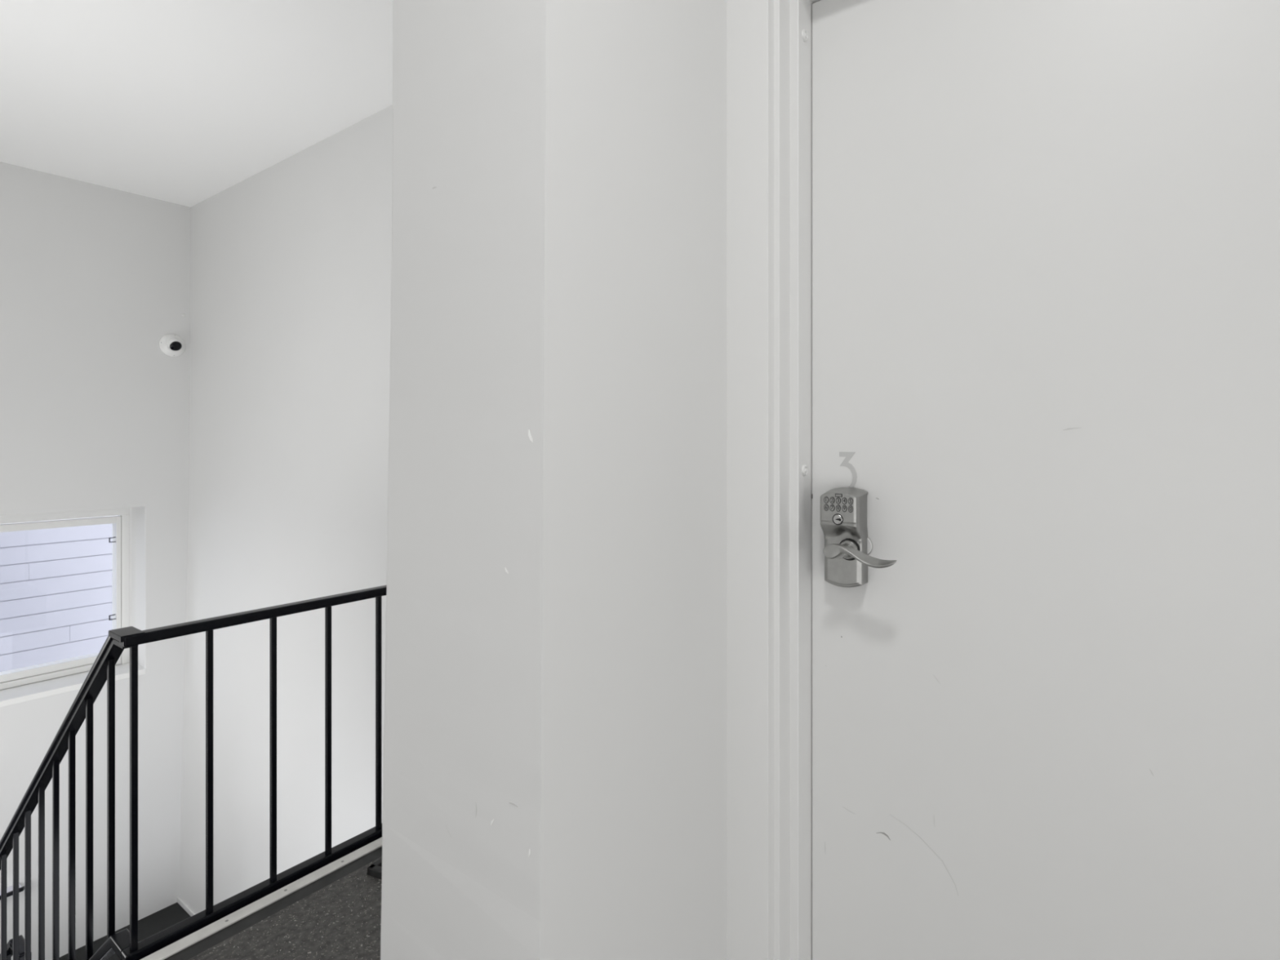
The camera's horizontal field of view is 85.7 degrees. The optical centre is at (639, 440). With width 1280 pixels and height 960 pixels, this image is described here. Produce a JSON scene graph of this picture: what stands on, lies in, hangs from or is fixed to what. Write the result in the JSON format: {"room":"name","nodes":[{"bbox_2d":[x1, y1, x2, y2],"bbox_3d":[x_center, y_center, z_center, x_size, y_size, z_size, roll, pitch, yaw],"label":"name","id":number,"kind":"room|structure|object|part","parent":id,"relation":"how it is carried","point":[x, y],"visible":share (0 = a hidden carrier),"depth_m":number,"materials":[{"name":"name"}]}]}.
{"room":"stair landing","nodes":[
{"label":"stair landing","id":0,"kind":"room"},
{"bbox_2d":[0,161,191,959],"bbox_3d":[-3.354,1.317,3.305,0.240,5.366,2.400,0,0,37],"label":"wall","id":1,"kind":"structure","parent":0,"point":[94,415],"depth_m":3.72,"materials":[{"name":"paint"}]},
{"bbox_2d":[0,883,24,899],"bbox_3d":[-3.300,2.217,3.123,0.064,0.017,0.776,0,0,37],"label":"handrail","id":2,"kind":"object","parent":1,"relation":"attached to","point":[9,890],"visible":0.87,"depth_m":3.39,"materials":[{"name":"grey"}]},
{"bbox_2d":[0,507,146,706],"bbox_3d":[-3.238,0.842,3.483,0.278,0.940,1.184,0,0,37],"label":"window","id":3,"kind":"structure","parent":1,"relation":"in","point":[121,523],"depth_m":3.77,"materials":[{"name":"white plastic"}]},
{"bbox_3d":[-3.207,1.297,3.459,0.200,0.030,1.183,0,0,37],"label":"sill","id":4,"kind":"part","parent":3,"relation":"part of","materials":[{"name":"white plastic"}]},
{"bbox_2d":[159,333,185,356],"bbox_3d":[-2.690,-0.545,3.970,0.105,0.131,0.092,0,0,-13],"label":"security camera","id":5,"kind":"object","parent":1,"relation":"attached to","point":[171,344],"visible":1,"depth_m":3.94,"materials":[{"name":"white plastic"}]},
{"bbox_2d":[59,902,191,959],"bbox_3d":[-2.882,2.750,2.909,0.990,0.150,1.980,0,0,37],"label":"stairs","id":6,"kind":"structure","parent":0,"point":[164,918],"depth_m":3.80,"materials":[{"name":"carpet"}]},
{"bbox_2d":[0,934,31,959],"bbox_3d":[-2.607,2.299,2.817,0.760,0.753,0.038,0,0,37],"label":"railing","id":7,"kind":"object","parent":6,"relation":"on","point":[21,940],"visible":0.56,"depth_m":2.65,"materials":[{"name":"black metal"}]},
{"bbox_3d":[-2.647,2.187,2.847,0.660,0.522,0.038,0,0,37],"label":"handrail","id":8,"kind":"part","parent":7,"relation":"part of","materials":[{"name":"black metal"}]},
{"bbox_3d":[-2.324,2.303,2.602,0.050,0.745,0.038,0,0,37],"label":"post","id":9,"kind":"part","parent":7,"relation":"part of","materials":[{"name":"black metal"}]},
{"bbox_2d":[0,585,386,959],"bbox_3d":[-1.768,1.650,2.713,2.000,2.329,1.018,0,0,37],"label":"stair railing","id":10,"kind":"object","parent":6,"relation":"on","point":[125,944],"visible":0.86,"depth_m":2.00,"materials":[{"name":"black metal"}]},
{"bbox_3d":[-2.069,1.253,2.339,1.975,1.533,0.050,0,0,37],"label":"stair handrail","id":11,"kind":"part","parent":10,"relation":"part of","materials":[{"name":"black metal"}]},
{"bbox_3d":[-2.073,2.048,2.342,1.965,1.533,0.038,0,0,37],"label":"stair rail","id":12,"kind":"part","parent":10,"relation":"part of","materials":[{"name":"black metal"}]},
{"bbox_3d":[-1.304,0.493,1.753,0.094,0.015,0.052,0,0,37],"label":"corner plate","id":13,"kind":"part","parent":10,"relation":"part of","materials":[{"name":"black metal"}]},
{"bbox_3d":[-0.986,1.296,2.121,0.038,0.028,1.002,0,0,37],"label":"landing rail","id":14,"kind":"part","parent":10,"relation":"part of","materials":[{"name":"black metal"}]},
{"bbox_3d":[-0.986,0.501,2.122,0.038,0.028,1.012,0,0,37],"label":"landing handrail","id":15,"kind":"part","parent":10,"relation":"part of","materials":[{"name":"black metal"}]},
{"bbox_2d":[0,0,392,207],"bbox_3d":[-0.734,-1.426,0.935,7.300,0.120,3.200,0,0,37],"label":"ceiling","id":16,"kind":"structure","parent":0,"point":[181,102],"depth_m":2.65,"materials":[{"name":"white paint"}]},
{"bbox_2d":[164,846,382,959],"bbox_3d":[0.315,1.430,0.112,4.435,0.260,2.760,0,0,37],"label":"floor","id":17,"kind":"structure","parent":0,"point":[336,916],"depth_m":1.84,"materials":[{"name":"carpet"}]},
{"bbox_2d":[140,837,382,959],"bbox_3d":[-0.933,1.297,2.098,0.041,0.006,0.986,0,0,37],"label":"strip","id":18,"kind":"object","parent":17,"relation":"on","point":[190,940],"visible":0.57,"depth_m":1.92,"materials":[{"name":"paint"}]},
{"bbox_2d":[366,857,382,879],"bbox_3d":[-0.555,1.289,2.169,0.400,0.022,0.400,0,0,23],"label":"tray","id":19,"kind":"object","parent":17,"relation":"on","point":[375,870],"visible":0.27,"depth_m":2.06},
{"bbox_2d":[178,104,392,914],"bbox_3d":[-1.176,1.317,2.996,3.640,5.366,0.255,0,0,37],"label":"wall","id":20,"kind":"structure","parent":0,"point":[291,263],"depth_m":3.31,"materials":[{"name":"paint"}]},
{"bbox_2d":[177,896,195,916],"bbox_3d":[-2.286,2.660,3.701,0.980,0.030,0.011,0,0,37],"label":"baseboard","id":21,"kind":"structure","parent":20,"relation":"attached to","point":[180,901],"depth_m":3.92,"materials":[{"name":"white paint"}]},
{"bbox_2d":[380,0,726,959],"bbox_3d":[0.066,-0.033,1.390,0.366,2.666,1.108,0,0,37],"label":"wall","id":22,"kind":"structure","parent":0,"point":[554,761],"depth_m":0.96,"materials":[{"name":"paint"}]},
{"bbox_3d":[1.410,-0.033,0.372,3.006,2.666,0.200,0,0,37],"label":"wall","id":23,"kind":"structure","parent":0,"visible":0},
{"bbox_2d":[726,0,820,959],"bbox_3d":[0.647,0.207,0.931,1.120,2.186,0.175,0,0,37],"label":"trim","id":24,"kind":"structure","parent":23,"relation":"attached to","point":[769,42],"depth_m":1.18,"materials":[{"name":"white paint"}]},
{"bbox_2d":[811,0,1279,959],"bbox_3d":[0.676,0.260,0.969,0.901,2.069,0.047,0,0,37],"label":"door","id":25,"kind":"structure","parent":23,"relation":"in","point":[1046,233],"depth_m":1.00,"materials":[{"name":"paint"}]},
{"bbox_2d":[839,452,857,487],"bbox_3d":[0.357,0.053,1.185,0.031,0.066,0.001,0,0,37],"label":"number","id":26,"kind":"object","parent":25,"relation":"attached to","point":[848,455],"depth_m":1.18,"materials":[{"name":"grey metal"}]},
{"bbox_2d":[820,487,896,587],"bbox_3d":[0.359,0.165,1.125,0.139,0.167,0.095,0,0,37],"label":"keypad lock","id":27,"kind":"object","parent":25,"relation":"attached to","point":[843,510],"visible":1,"depth_m":1.15,"materials":[{"name":"silver metal"}]},
{"bbox_3d":[0.346,0.182,1.087,0.114,0.031,0.019,0,0,37],"label":"lever","id":28,"kind":"part","parent":27,"relation":"part of","materials":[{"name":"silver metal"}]},
{"bbox_3d":[-9.866,4.400,7.504,15.210,0.200,24.000,0,0,37],"label":"floor","id":29,"kind":"structure","parent":0,"visible":0},
{"bbox_2d":[0,515,119,671],"bbox_3d":[-4.650,0.500,6.263,3.015,7.600,4.660,0,0,37],"label":"wall","id":30,"kind":"structure","parent":29,"relation":"on","point":[56,584],"depth_m":4.68,"materials":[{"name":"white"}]}
]}

